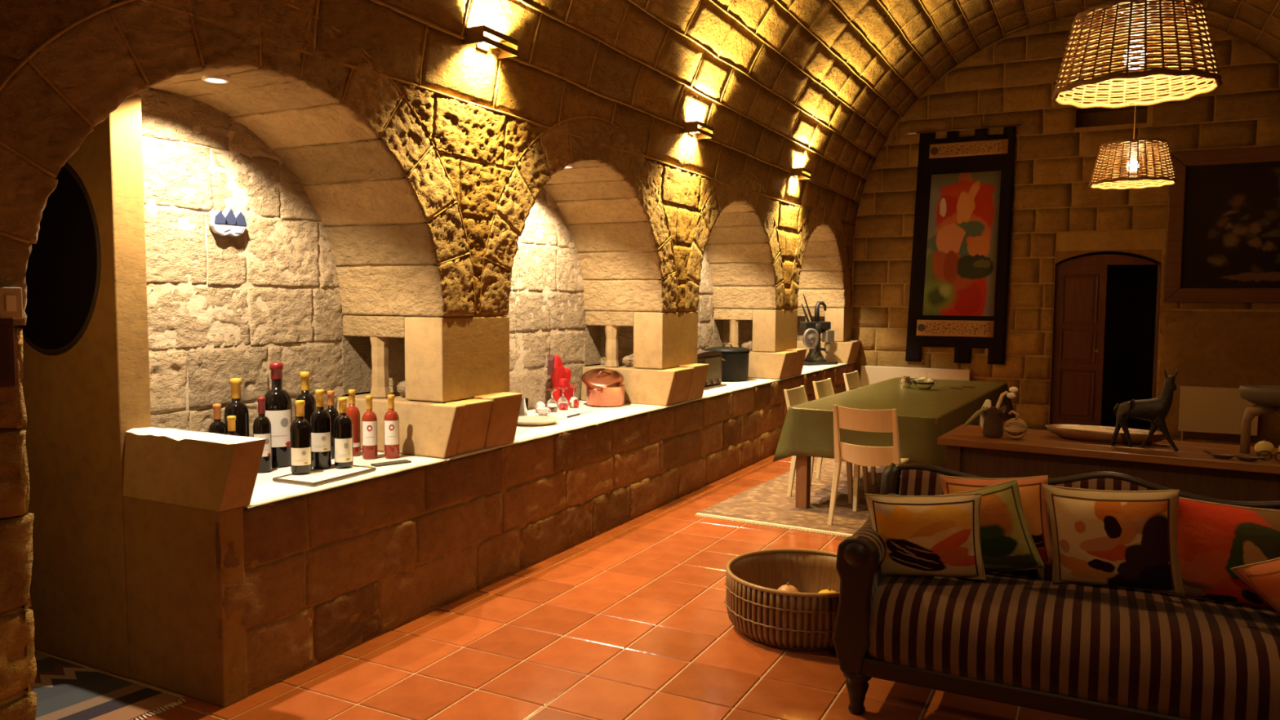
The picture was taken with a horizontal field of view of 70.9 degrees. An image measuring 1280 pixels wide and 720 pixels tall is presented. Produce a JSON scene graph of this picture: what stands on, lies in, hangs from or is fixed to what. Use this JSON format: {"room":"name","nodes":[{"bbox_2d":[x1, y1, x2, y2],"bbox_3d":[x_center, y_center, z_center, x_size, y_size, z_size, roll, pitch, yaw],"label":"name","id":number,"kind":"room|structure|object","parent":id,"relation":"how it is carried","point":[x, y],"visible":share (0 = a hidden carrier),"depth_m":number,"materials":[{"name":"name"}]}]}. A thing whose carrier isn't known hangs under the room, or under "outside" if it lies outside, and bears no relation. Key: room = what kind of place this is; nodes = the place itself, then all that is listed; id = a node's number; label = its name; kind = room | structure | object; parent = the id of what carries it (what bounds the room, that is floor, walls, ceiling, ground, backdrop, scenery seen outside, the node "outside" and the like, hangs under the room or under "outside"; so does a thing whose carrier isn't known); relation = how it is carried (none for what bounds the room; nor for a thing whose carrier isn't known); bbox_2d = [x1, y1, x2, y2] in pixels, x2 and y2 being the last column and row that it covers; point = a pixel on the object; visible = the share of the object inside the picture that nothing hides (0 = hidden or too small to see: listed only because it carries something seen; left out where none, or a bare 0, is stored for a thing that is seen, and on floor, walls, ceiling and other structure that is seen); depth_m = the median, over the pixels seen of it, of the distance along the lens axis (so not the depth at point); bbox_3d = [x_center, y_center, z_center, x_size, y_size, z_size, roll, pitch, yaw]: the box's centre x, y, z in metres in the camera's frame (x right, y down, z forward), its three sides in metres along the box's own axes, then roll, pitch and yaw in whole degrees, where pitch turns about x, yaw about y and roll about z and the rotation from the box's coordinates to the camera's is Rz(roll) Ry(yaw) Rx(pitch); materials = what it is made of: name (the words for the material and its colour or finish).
{"room":"wine cellar lounge","nodes":[
{"label":"wine cellar lounge","id":0,"kind":"room"},
{"bbox_2d":[0,326,36,719],"bbox_3d":[-2.446,0.649,2.776,0.716,1.508,0.723,2,4,27],"label":"wall pier","id":1,"kind":"object","parent":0,"point":[18,664],"visible":0.91,"depth_m":2.88,"materials":[{"name":"stone"}]},
{"bbox_2d":[0,318,16,387],"bbox_3d":[-1.998,-0.020,2.773,0.029,0.215,0.120,2,4,27],"label":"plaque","id":2,"kind":"object","parent":1,"relation":"attached to","point":[7,363],"visible":1,"depth_m":2.80,"materials":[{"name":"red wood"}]},
{"bbox_2d":[22,94,247,706],"bbox_3d":[-2.734,0.093,4.068,2.590,2.430,0.140,2,4,27],"label":"wall","id":3,"kind":"structure","parent":0,"point":[82,402],"depth_m":3.73,"materials":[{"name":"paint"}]},
{"bbox_2d":[17,162,100,355],"bbox_3d":[-2.543,-0.448,3.861,0.748,0.860,0.028,2,4,27],"label":"disc","id":4,"kind":"object","parent":3,"relation":"attached to","point":[64,264],"visible":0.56,"depth_m":3.80,"materials":[{"name":"black"}]},
{"bbox_2d":[123,426,266,511],"bbox_3d":[-1.815,0.431,3.640,0.660,0.275,0.175,2,4,27],"label":"stone block","id":5,"kind":"object","parent":3,"relation":"on","point":[208,471],"visible":1,"depth_m":3.54,"materials":[{"name":"stone"}]},
{"bbox_2d":[0,0,855,326],"bbox_3d":[-0.822,-0.205,5.879,0.813,2.807,14.900,2,4,27],"label":"wall","id":6,"kind":"structure","parent":0,"point":[439,239],"depth_m":4.69,"materials":[{"name":"stone"}]},
{"bbox_2d":[0,287,22,319],"bbox_3d":[-1.975,-0.178,2.813,0.022,0.100,0.075,2,4,27],"label":"light switch","id":7,"kind":"object","parent":6,"relation":"attached to","point":[11,298],"visible":1,"depth_m":2.81,"materials":[{"name":"beige plastic"}]},
{"bbox_2d":[201,75,229,83],"bbox_3d":[-1.772,-1.177,3.748,0.104,0.026,0.104,2,4,27],"label":"recessed light","id":8,"kind":"object","parent":6,"relation":"in","point":[214,79],"visible":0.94,"depth_m":3.74,"materials":[{"name":"white ceramic"}]},
{"bbox_2d":[135,87,345,437],"bbox_3d":[-1.995,-0.334,4.458,0.106,1.900,1.321,2,4,27],"label":"wall niche","id":9,"kind":"object","parent":6,"relation":"in","point":[221,308],"visible":0.65,"depth_m":4.34,"materials":[{"name":"stone"}]},
{"bbox_2d":[209,206,247,236],"bbox_3d":[-1.974,-0.664,4.310,0.040,0.140,0.185,2,4,27],"label":"ornament","id":10,"kind":"object","parent":9,"relation":"attached to","point":[227,222],"visible":1,"depth_m":4.29,"materials":[{"name":"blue ceramic"}]},
{"bbox_2d":[402,176,585,409],"bbox_3d":[-0.957,-0.463,6.468,0.106,1.900,2.080,2,4,27],"label":"wall niche","id":11,"kind":"object","parent":6,"relation":"in","point":[546,313],"visible":0.33,"depth_m":6.82,"materials":[{"name":"stone"}]},
{"bbox_2d":[696,248,713,351],"bbox_3d":[0.296,-0.619,8.894,0.106,1.900,2.085,2,4,27],"label":"wall niche","id":12,"kind":"object","parent":6,"relation":"in","point":[705,305],"visible":0.12,"depth_m":9.59,"materials":[{"name":"stone"}]},
{"bbox_2d":[215,362,856,696],"bbox_3d":[0.327,0.675,8.094,0.795,0.766,10.020,2,4,27],"label":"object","id":13,"kind":"structure","parent":0,"point":[327,573],"depth_m":4.73,"materials":[{"name":"stone"}]},
{"bbox_2d":[242,360,857,509],"bbox_3d":[0.350,0.290,8.107,0.808,0.020,9.939,2,4,27],"label":"countertop","id":14,"kind":"structure","parent":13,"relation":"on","point":[266,491],"depth_m":5.38,"materials":[{"name":"white stone"}]},
{"bbox_2d":[208,403,226,434],"bbox_3d":[-1.974,0.366,4.200,0.080,0.325,0.080,2,4,27],"label":"wine bottle","id":15,"kind":"object","parent":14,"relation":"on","point":[217,426],"visible":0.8,"depth_m":4.18,"materials":[{"name":"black glass"}]},
{"bbox_2d":[225,415,239,435],"bbox_3d":[-1.802,0.396,3.969,0.080,0.300,0.080,2,4,27],"label":"wine bottle","id":16,"kind":"object","parent":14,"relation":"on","point":[231,420],"visible":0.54,"depth_m":3.95,"materials":[{"name":"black glass"}]},
{"bbox_2d":[223,377,249,436],"bbox_3d":[-1.926,0.305,4.290,0.110,0.437,0.110,2,4,27],"label":"wine bottle","id":17,"kind":"object","parent":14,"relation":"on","point":[237,408],"visible":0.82,"depth_m":4.26,"materials":[{"name":"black glass"}]},
{"bbox_2d":[253,396,271,473],"bbox_3d":[-1.780,0.351,4.232,0.080,0.354,0.080,2,4,27],"label":"wine bottle","id":18,"kind":"object","parent":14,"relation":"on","point":[261,424],"visible":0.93,"depth_m":4.21,"materials":[{"name":"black glass"}]},
{"bbox_2d":[264,362,292,467],"bbox_3d":[-1.769,0.265,4.383,0.132,0.506,0.132,2,4,27],"label":"wine bottle","id":19,"kind":"object","parent":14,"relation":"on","point":[278,410],"visible":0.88,"depth_m":4.34,"materials":[{"name":"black glass"}]},
{"bbox_2d":[294,371,315,422],"bbox_3d":[-1.732,0.280,4.654,0.104,0.440,0.104,2,4,27],"label":"wine bottle","id":20,"kind":"object","parent":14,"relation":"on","point":[310,402],"visible":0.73,"depth_m":4.62,"materials":[{"name":"black glass"}]},
{"bbox_2d":[272,463,376,486],"bbox_3d":[-1.450,0.528,4.149,0.242,0.016,0.402,2,4,24],"label":"serving tray","id":21,"kind":"object","parent":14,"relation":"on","point":[317,477],"visible":0.77,"depth_m":4.10,"materials":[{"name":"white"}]},
{"bbox_2d":[289,400,311,474],"bbox_3d":[-1.561,0.352,4.132,0.092,0.335,0.092,2,4,27],"label":"wine bottle","id":22,"kind":"object","parent":21,"relation":"on","point":[300,441],"visible":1,"depth_m":4.10,"materials":[{"name":"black glass"}]},
{"bbox_2d":[310,389,331,469],"bbox_3d":[-1.514,0.325,4.258,0.092,0.372,0.092,2,4,27],"label":"wine bottle","id":23,"kind":"object","parent":21,"relation":"on","point":[320,419],"visible":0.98,"depth_m":4.23,"materials":[{"name":"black glass"}]},
{"bbox_2d":[333,397,353,467],"bbox_3d":[-1.416,0.344,4.288,0.086,0.332,0.086,2,4,27],"label":"wine bottle","id":24,"kind":"object","parent":21,"relation":"on","point":[343,423],"visible":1,"depth_m":4.26,"materials":[{"name":"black glass"}]},
{"bbox_2d":[325,390,338,458],"bbox_3d":[-1.583,0.330,4.607,0.080,0.348,0.080,2,4,27],"label":"wine bottle","id":25,"kind":"object","parent":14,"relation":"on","point":[333,412],"visible":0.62,"depth_m":4.58,"materials":[{"name":"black glass"}]},
{"bbox_2d":[346,389,360,456],"bbox_3d":[-1.501,0.326,4.688,0.080,0.346,0.080,2,4,27],"label":"wine bottle","id":26,"kind":"object","parent":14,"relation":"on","point":[353,411],"visible":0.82,"depth_m":4.67,"materials":[{"name":"brown"}]},
{"bbox_2d":[361,395,377,459],"bbox_3d":[-1.386,0.343,4.605,0.076,0.325,0.076,2,4,27],"label":"wine bottle","id":27,"kind":"object","parent":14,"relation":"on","point":[369,420],"visible":1,"depth_m":4.58,"materials":[{"name":"brown"}]},
{"bbox_2d":[370,459,411,466],"bbox_3d":[-1.236,0.512,4.463,0.190,0.008,0.060,-3,5,-43],"label":"coaster","id":28,"kind":"object","parent":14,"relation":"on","point":[402,461],"visible":1,"depth_m":4.45,"materials":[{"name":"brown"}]},
{"bbox_2d":[383,394,399,458],"bbox_3d":[-1.280,0.341,4.629,0.076,0.327,0.076,2,4,27],"label":"wine bottle","id":29,"kind":"object","parent":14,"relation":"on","point":[391,419],"visible":1,"depth_m":4.60,"materials":[{"name":"brown"}]},
{"bbox_2d":[337,391,522,457],"bbox_3d":[-1.183,0.334,5.055,0.833,0.286,0.624,2,4,27],"label":"pillar base","id":30,"kind":"object","parent":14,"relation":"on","point":[437,429],"visible":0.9,"depth_m":4.77,"materials":[{"name":"stone"}]},
{"bbox_2d":[341,315,509,402],"bbox_3d":[-1.232,-0.015,5.148,0.755,0.480,0.605,2,4,27],"label":"wall pier","id":31,"kind":"object","parent":30,"relation":"on","point":[441,359],"visible":0.92,"depth_m":4.93,"materials":[{"name":"stone"}]},
{"bbox_2d":[518,397,528,416],"bbox_3d":[-0.822,0.332,6.263,0.090,0.130,0.090,2,4,27],"label":"juice glass","id":32,"kind":"object","parent":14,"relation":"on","point":[523,411],"visible":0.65,"depth_m":6.23,"materials":[{"name":"glass"}]},
{"bbox_2d":[516,415,559,426],"bbox_3d":[-0.706,0.404,5.949,0.340,0.030,0.340,2,4,27],"label":"round platter","id":33,"kind":"object","parent":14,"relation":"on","point":[524,420],"visible":0.79,"depth_m":5.98,"materials":[{"name":"beige"}]},
{"bbox_2d":[535,390,545,413],"bbox_3d":[-0.721,0.302,6.502,0.076,0.160,0.076,2,4,27],"label":"wine glass","id":34,"kind":"object","parent":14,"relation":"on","point":[540,403],"visible":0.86,"depth_m":6.48,"materials":[{"name":"white"}]},
{"bbox_2d":[536,407,551,415],"bbox_3d":[-0.686,0.367,6.353,0.097,0.050,0.097,-1,4,-18],"label":"bowl","id":35,"kind":"object","parent":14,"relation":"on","point":[541,411],"visible":0.98,"depth_m":6.33,"materials":[{"name":"white ceramic"}]},
{"bbox_2d":[547,389,557,412],"bbox_3d":[-0.637,0.299,6.544,0.076,0.160,0.076,2,4,27],"label":"wine glass","id":36,"kind":"object","parent":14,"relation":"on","point":[552,405],"visible":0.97,"depth_m":6.52,"materials":[{"name":"white"}]},
{"bbox_2d":[546,355,575,405],"bbox_3d":[-0.600,0.157,6.901,0.100,0.397,0.276,2,4,27],"label":"rooster","id":37,"kind":"object","parent":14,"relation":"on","point":[560,375],"visible":0.78,"depth_m":6.85,"materials":[{"name":"red"}]},
{"bbox_2d":[557,386,566,408],"bbox_3d":[-0.583,0.285,6.768,0.076,0.160,0.076,2,4,27],"label":"wine glass","id":38,"kind":"object","parent":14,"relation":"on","point":[560,397],"visible":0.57,"depth_m":6.76,"materials":[{"name":"white"}]},
{"bbox_2d":[558,387,568,410],"bbox_3d":[-0.569,0.291,6.677,0.076,0.160,0.076,2,4,27],"label":"wine glass","id":39,"kind":"object","parent":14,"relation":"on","point":[563,402],"visible":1,"depth_m":6.65,"materials":[{"name":"white"}]},
{"bbox_2d":[568,386,578,408],"bbox_3d":[-0.500,0.282,6.810,0.076,0.160,0.076,2,4,27],"label":"wine glass","id":40,"kind":"object","parent":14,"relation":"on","point":[574,401],"visible":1,"depth_m":6.79,"materials":[{"name":"white"}]},
{"bbox_2d":[581,368,625,407],"bbox_3d":[-0.274,0.214,6.984,0.358,0.276,0.314,-1,4,-22],"label":"copper pot","id":41,"kind":"object","parent":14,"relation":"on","point":[605,388],"visible":1,"depth_m":6.89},
{"bbox_2d":[581,363,709,405],"bbox_3d":[0.050,0.181,7.441,0.833,0.286,0.714,2,4,27],"label":"pillar base","id":42,"kind":"object","parent":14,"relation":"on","point":[667,386],"visible":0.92,"depth_m":7.11,"materials":[{"name":"stone"}]},
{"bbox_2d":[584,311,697,368],"bbox_3d":[0.001,-0.168,7.534,0.755,0.480,0.695,2,4,27],"label":"wall pier","id":43,"kind":"object","parent":42,"relation":"on","point":[636,340],"visible":0.88,"depth_m":7.29,"materials":[{"name":"stone"}]},
{"bbox_2d":[697,350,726,390],"bbox_3d":[0.556,0.087,8.422,0.280,0.345,0.620,3,5,31],"label":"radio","id":44,"kind":"object","parent":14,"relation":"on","point":[713,379],"visible":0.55,"depth_m":8.42,"materials":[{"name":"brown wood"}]},
{"bbox_2d":[704,342,750,382],"bbox_3d":[0.897,0.016,9.233,0.469,0.383,0.469,-1,4,-21],"label":"pot","id":45,"kind":"object","parent":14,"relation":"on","point":[735,360],"visible":0.79,"depth_m":9.04,"materials":[{"name":"black metal"}]},
{"bbox_2d":[747,348,806,378],"bbox_3d":[1.318,0.023,9.896,0.833,0.286,0.779,2,4,27],"label":"divider","id":46,"kind":"object","parent":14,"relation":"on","point":[788,362],"visible":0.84,"depth_m":9.51,"materials":[{"name":"stone"}]},
{"bbox_2d":[712,308,797,351],"bbox_3d":[1.269,-0.326,9.989,0.755,0.480,0.760,2,4,27],"label":"wall pier","id":47,"kind":"object","parent":46,"relation":"on","point":[753,330],"visible":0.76,"depth_m":9.71,"materials":[{"name":"stone"}]},
{"bbox_2d":[800,293,838,365],"bbox_3d":[2.274,-0.395,11.588,0.600,0.902,0.350,-2,5,-33],"label":"machine","id":48,"kind":"object","parent":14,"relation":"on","point":[811,336],"visible":0.95,"depth_m":11.54,"materials":[{"name":"grey"}]},
{"bbox_2d":[823,342,831,353],"bbox_3d":[2.452,-0.165,11.713,0.110,0.150,0.107,-2,5,-33],"label":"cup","id":49,"kind":"object","parent":48,"relation":"on","point":[828,346],"depth_m":11.67,"materials":[{"name":"ceramic"}]},
{"bbox_2d":[796,339,861,363],"bbox_3d":[2.535,-0.128,12.251,0.833,0.286,0.489,2,4,27],"label":"divider","id":50,"kind":"object","parent":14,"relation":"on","point":[846,352],"visible":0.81,"depth_m":11.97,"materials":[{"name":"stone"}]},
{"bbox_2d":[34,426,1279,719],"bbox_3d":[1.490,1.334,4.758,9.600,0.086,15.146,2,4,27],"label":"floor","id":51,"kind":"structure","parent":0,"point":[630,620],"depth_m":4.01,"materials":[{"name":"tile"}]},
{"bbox_2d":[32,651,186,719],"bbox_3d":[-2.517,1.338,3.600,1.335,0.010,0.588,2,4,27],"label":"rug","id":52,"kind":"object","parent":51,"relation":"on","point":[64,691],"visible":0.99,"depth_m":3.58,"materials":[{"name":"fabric"}]},
{"bbox_2d":[724,548,839,652],"bbox_3d":[0.794,1.166,4.400,0.755,0.291,0.755,1,4,10],"label":"round basket","id":53,"kind":"object","parent":51,"relation":"on","point":[804,620],"visible":0.66,"depth_m":4.17,"materials":[{"name":"brown wicker"}]},
{"bbox_2d":[777,582,798,591],"bbox_3d":[0.722,1.155,4.391,0.124,0.136,0.124,3,5,38],"label":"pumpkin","id":54,"kind":"object","parent":53,"relation":"in","point":[788,587],"visible":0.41,"depth_m":4.37,"materials":[{"name":"brown food"}]},
{"bbox_2d":[818,586,836,592],"bbox_3d":[0.909,1.157,4.317,0.145,0.128,0.116,4,5,44],"label":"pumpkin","id":55,"kind":"object","parent":53,"relation":"in","point":[828,590],"visible":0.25,"depth_m":4.31,"materials":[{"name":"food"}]},
{"bbox_2d":[694,457,1006,537],"bbox_3d":[2.424,1.081,7.825,2.320,0.017,4.060,3,4,30],"label":"dining rug","id":56,"kind":"object","parent":51,"relation":"on","point":[767,503],"visible":0.31,"depth_m":6.93,"materials":[{"name":"beige carpet"}]},
{"bbox_2d":[783,385,868,503],"bbox_3d":[1.515,0.670,7.358,0.609,0.865,0.518,3,4,29],"label":"dining chair","id":57,"kind":"object","parent":56,"relation":"on","point":[795,396],"visible":0.32,"depth_m":7.28,"materials":[{"name":"beige wood"}]},
{"bbox_2d":[813,377,888,484],"bbox_3d":[1.892,0.624,8.086,0.609,0.865,0.518,3,4,30],"label":"dining chair","id":58,"kind":"object","parent":56,"relation":"on","point":[822,388],"visible":0.23,"depth_m":8.12,"materials":[{"name":"beige wood"}]},
{"bbox_2d":[843,370,862,391],"bbox_3d":[2.372,0.564,9.016,0.609,0.865,0.518,3,4,29],"label":"dining chair","id":59,"kind":"object","parent":56,"relation":"on","point":[852,380],"visible":0.27,"depth_m":9.18,"materials":[{"name":"beige wood"}]},
{"bbox_2d":[788,408,937,508],"bbox_3d":[2.407,0.686,7.955,1.100,0.765,3.200,3,4,30],"label":"dining table","id":60,"kind":"object","parent":56,"relation":"on","point":[802,497],"visible":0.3,"depth_m":6.84,"materials":[{"name":"brown wood"}]},
{"bbox_2d":[773,377,1015,467],"bbox_3d":[2.411,0.503,7.943,1.298,0.419,3.320,3,4,30],"label":"tablecloth","id":61,"kind":"object","parent":60,"relation":"on","point":[807,430],"visible":0.74,"depth_m":6.80,"materials":[{"name":"green fabric"}]},
{"bbox_2d":[899,376,913,387],"bbox_3d":[2.498,0.208,8.441,0.111,0.105,0.111,-1,4,-18],"label":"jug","id":62,"kind":"object","parent":61,"relation":"on","point":[905,382],"visible":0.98,"depth_m":8.40,"materials":[{"name":"white"}]},
{"bbox_2d":[911,371,936,390],"bbox_3d":[2.625,0.186,8.295,0.220,0.171,0.220,2,4,27],"label":"centrepiece","id":63,"kind":"object","parent":61,"relation":"on","point":[926,384],"visible":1,"depth_m":8.24,"materials":[{"name":"white"}]},
{"bbox_2d":[911,380,936,390],"bbox_3d":[2.624,0.235,8.299,0.220,0.072,0.220,2,4,27],"label":"bowl","id":64,"kind":"object","parent":63,"relation":"on","point":[921,384],"depth_m":8.24,"materials":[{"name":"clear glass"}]},
{"bbox_2d":[827,404,909,524],"bbox_3d":[1.668,0.737,6.390,0.518,0.865,0.609,3,5,31],"label":"dining chair","id":65,"kind":"object","parent":56,"relation":"on","point":[851,419],"visible":0.81,"depth_m":6.18,"materials":[{"name":"beige wood"}]},
{"bbox_2d":[860,365,970,386],"bbox_3d":[3.644,0.459,11.942,1.400,0.720,0.108,2,4,27],"label":"radiator","id":66,"kind":"object","parent":51,"relation":"on","point":[870,375],"visible":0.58,"depth_m":11.92,"materials":[{"name":"metal"}]},
{"bbox_2d":[867,365,970,370],"bbox_3d":[3.641,0.109,11.908,1.400,0.016,0.080,2,4,27],"label":"grille","id":67,"kind":"object","parent":66,"relation":"attached to","point":[869,367],"depth_m":11.93,"materials":[{"name":"beige paint"}]},
{"bbox_2d":[832,462,1279,719],"bbox_3d":[1.800,0.933,3.380,1.960,0.906,0.838,2,4,27],"label":"striped sofa","id":68,"kind":"object","parent":51,"relation":"on","point":[1019,637],"visible":0.56,"depth_m":3.23,"materials":[{"name":"fabric"}]},
{"bbox_2d":[864,492,986,580],"bbox_3d":[1.129,0.700,3.554,0.465,0.407,0.184,2,4,18],"label":"cushion","id":69,"kind":"object","parent":68,"relation":"on","point":[922,535],"visible":0.91,"depth_m":3.49,"materials":[{"name":"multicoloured fabric"}]},
{"bbox_2d":[939,478,1044,573],"bbox_3d":[1.348,0.693,3.598,0.504,0.488,0.190,2,4,27],"label":"cushion","id":70,"kind":"object","parent":68,"relation":"on","point":[1007,544],"visible":0.52,"depth_m":3.50,"materials":[{"name":"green fabric"}]},
{"bbox_2d":[939,475,1053,565],"bbox_3d":[1.475,0.661,3.711,0.452,0.428,0.190,2,4,27],"label":"cushion","id":71,"kind":"object","parent":68,"relation":"on","point":[1033,501],"visible":0.38,"depth_m":3.61,"materials":[{"name":"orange fabric"}]},
{"bbox_2d":[1042,484,1185,596],"bbox_3d":[1.757,0.668,3.341,0.485,0.449,0.201,2,4,27],"label":"cushion","id":72,"kind":"object","parent":68,"relation":"on","point":[1120,539],"visible":1,"depth_m":3.28,"materials":[{"name":"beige fabric"}]},
{"bbox_2d":[1168,497,1279,610],"bbox_3d":[2.154,0.700,3.195,0.466,0.408,0.198,3,5,33],"label":"cushion","id":73,"kind":"object","parent":68,"relation":"on","point":[1214,539],"visible":0.77,"depth_m":3.17,"materials":[{"name":"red fabric"}]},
{"bbox_2d":[1230,556,1279,614],"bbox_3d":[2.254,0.745,2.910,0.232,0.490,0.543,-2,5,-34],"label":"cushion","id":74,"kind":"object","parent":68,"relation":"on","point":[1264,577],"visible":1,"depth_m":3.00,"materials":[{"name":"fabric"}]},
{"bbox_2d":[937,424,1279,501],"bbox_3d":[2.742,0.879,4.683,2.200,0.850,0.630,3,5,31],"label":"console table","id":75,"kind":"object","parent":51,"relation":"on","point":[1189,469],"visible":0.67,"depth_m":4.60,"materials":[{"name":"brown wood"}]},
{"bbox_2d":[963,386,1017,438],"bbox_3d":[1.944,0.285,4.988,0.277,0.282,0.122,2,4,27],"label":"vase","id":76,"kind":"object","parent":75,"relation":"on","point":[991,417],"visible":1,"depth_m":4.95,"materials":[{"name":"brown ceramic"}]},
{"bbox_2d":[1004,410,1026,439],"bbox_3d":[2.051,0.353,4.905,0.120,0.156,0.120,2,4,27],"label":"ball","id":77,"kind":"object","parent":75,"relation":"on","point":[1015,428],"visible":1,"depth_m":4.88,"materials":[{"name":"beige"}]},
{"bbox_2d":[1044,424,1164,444],"bbox_3d":[2.519,0.402,4.869,0.600,0.071,0.252,3,5,31],"label":"wooden dough bowl","id":78,"kind":"object","parent":75,"relation":"on","point":[1095,433],"visible":0.88,"depth_m":4.83,"materials":[{"name":"brown wood"}]},
{"bbox_2d":[1110,368,1178,451],"bbox_3d":[2.596,0.248,4.614,0.310,0.416,0.097,3,5,33],"label":"deer figurine","id":79,"kind":"object","parent":75,"relation":"on","point":[1155,411],"visible":1,"depth_m":4.58,"materials":[{"name":"brown metal"}]},
{"bbox_2d":[1202,449,1235,458],"bbox_3d":[2.804,0.458,4.350,0.136,0.033,0.050,3,5,39],"label":"dish","id":80,"kind":"object","parent":75,"relation":"on","point":[1220,455],"visible":1,"depth_m":4.34,"materials":[{"name":"brown wood"}]},
{"bbox_2d":[1209,453,1235,458],"bbox_3d":[2.815,0.466,4.342,0.110,0.020,0.050,3,5,39],"label":"bowl","id":81,"kind":"object","parent":80,"relation":"on","point":[1220,455],"depth_m":4.33,"materials":[{"name":"brown wood"}]},
{"bbox_2d":[1235,454,1266,461],"bbox_3d":[2.904,0.468,4.276,0.131,0.025,0.050,4,5,41],"label":"dish","id":82,"kind":"object","parent":75,"relation":"on","point":[1246,458],"visible":1,"depth_m":4.27,"materials":[{"name":"brown wood"}]},
{"bbox_2d":[1238,385,1279,453],"bbox_3d":[3.163,0.304,4.428,0.370,0.335,0.259,2,4,27],"label":"stand","id":83,"kind":"object","parent":75,"relation":"on","point":[1266,398],"visible":1,"depth_m":4.45,"materials":[{"name":"brown wood"}]},
{"bbox_2d":[1238,385,1279,406],"bbox_3d":[3.164,0.179,4.420,0.370,0.085,0.259,2,4,27],"label":"stone bowl","id":84,"kind":"object","parent":83,"relation":"on","point":[1260,395],"depth_m":4.40,"materials":[{"name":"brown"}]},
{"bbox_2d":[1253,439,1274,454],"bbox_3d":[3.087,0.432,4.442,0.091,0.077,0.068,0,4,-1],"label":"pumpkin","id":85,"kind":"object","parent":75,"relation":"on","point":[1264,445],"visible":0.92,"depth_m":4.42,"materials":[{"name":"yellow food"}]},
{"bbox_2d":[1256,450,1279,462],"bbox_3d":[3.032,0.454,4.304,0.130,0.050,0.119,3,5,33],"label":"dark spectacles","id":86,"kind":"object","parent":75,"relation":"on","point":[1260,451],"visible":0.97,"depth_m":4.27,"materials":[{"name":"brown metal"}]},
{"bbox_2d":[1177,385,1258,439],"bbox_3d":[6.679,0.629,10.385,0.770,0.630,0.108,2,4,27],"label":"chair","id":87,"kind":"object","parent":51,"relation":"on","point":[1202,409],"visible":0.77,"depth_m":10.36,"materials":[{"name":"beige paint"}]},
{"bbox_2d":[1179,385,1239,388],"bbox_3d":[6.676,0.324,10.354,0.770,0.016,0.080,2,4,27],"label":"grille","id":88,"kind":"object","parent":87,"relation":"attached to","point":[1181,386],"depth_m":10.41,"materials":[{"name":"beige paint"}]},
{"bbox_2d":[112,0,1279,223],"bbox_3d":[1.984,-2.358,4.303,5.553,2.790,14.920,2,4,27],"label":"ceiling","id":89,"kind":"structure","parent":0,"point":[820,87],"depth_m":7.22,"materials":[{"name":"stone"}]},
{"bbox_2d":[462,25,518,58],"bbox_3d":[-0.794,-1.680,4.755,0.147,0.084,0.304,2,4,27],"label":"wall lamp","id":90,"kind":"object","parent":89,"relation":"attached to","point":[475,34],"visible":1,"depth_m":4.70,"materials":[{"name":"brown metal"}]},
{"bbox_2d":[683,120,713,139],"bbox_3d":[0.457,-1.835,7.177,0.147,0.084,0.304,2,4,27],"label":"wall lamp","id":91,"kind":"object","parent":89,"relation":"attached to","point":[690,127],"visible":1,"depth_m":7.08,"materials":[{"name":"brown metal"}]},
{"bbox_2d":[790,167,810,179],"bbox_3d":[1.708,-1.991,9.598,0.147,0.084,0.304,2,4,27],"label":"wall lamp","id":92,"kind":"object","parent":89,"relation":"attached to","point":[806,174],"visible":0.99,"depth_m":9.48,"materials":[{"name":"brown metal"}]},
{"bbox_2d":[1088,6,1177,189],"bbox_3d":[3.010,-2.276,5.404,0.482,2.422,0.479,-1,4,-13],"label":"pendant","id":93,"kind":"object","parent":89,"relation":"hanging from","point":[1135,149],"visible":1,"depth_m":5.33,"materials":[{"name":"beige"}]},
{"bbox_2d":[1051,0,1222,109],"bbox_3d":[1.653,-2.151,2.912,0.504,2.532,0.501,-1,4,-13],"label":"pendant","id":94,"kind":"object","parent":89,"relation":"hanging from","point":[1135,55],"visible":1,"depth_m":2.85,"materials":[{"name":"brown wicker"}]},
{"bbox_2d":[796,307,851,342],"bbox_3d":[2.474,-0.476,12.322,0.755,0.480,0.420,2,4,27],"label":"wall pier","id":95,"kind":"object","parent":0,"point":[840,318],"visible":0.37,"depth_m":12.07,"materials":[{"name":"stone"}]},
{"bbox_2d":[851,12,1279,444],"bbox_3d":[5.765,-1.740,11.733,5.801,5.235,1.709,2,4,27],"label":"wall","id":96,"kind":"structure","parent":0,"point":[1057,218],"depth_m":11.17,"materials":[{"name":"stone"}]},
{"bbox_2d":[905,124,1021,364],"bbox_3d":[4.117,-1.461,11.593,1.380,3.005,0.042,2,4,27],"label":"banner","id":97,"kind":"object","parent":96,"relation":"attached to","point":[959,278],"visible":1,"depth_m":11.58,"materials":[{"name":"black fabric"}]},
{"bbox_2d":[1049,253,1157,426],"bbox_3d":[5.668,-0.206,11.005,1.115,2.170,0.103,2,4,27],"label":"door","id":98,"kind":"structure","parent":96,"relation":"in","point":[1081,282],"depth_m":11.12,"materials":[{"name":"red wood"}]},
{"bbox_2d":[1151,264,1160,425],"bbox_3d":[6.380,-0.137,11.012,0.060,2.040,0.550,3,5,37],"label":"door","id":99,"kind":"structure","parent":96,"relation":"in","point":[1159,265],"depth_m":10.79,"materials":[{"name":"red wood"}]},
{"bbox_2d":[1163,146,1279,303],"bbox_3d":[7.001,-1.512,10.108,1.860,1.745,0.080,2,4,27],"label":"framed picture","id":100,"kind":"object","parent":96,"relation":"attached to","point":[1223,236],"visible":0.94,"depth_m":10.26,"materials":[{"name":"brown wood"}]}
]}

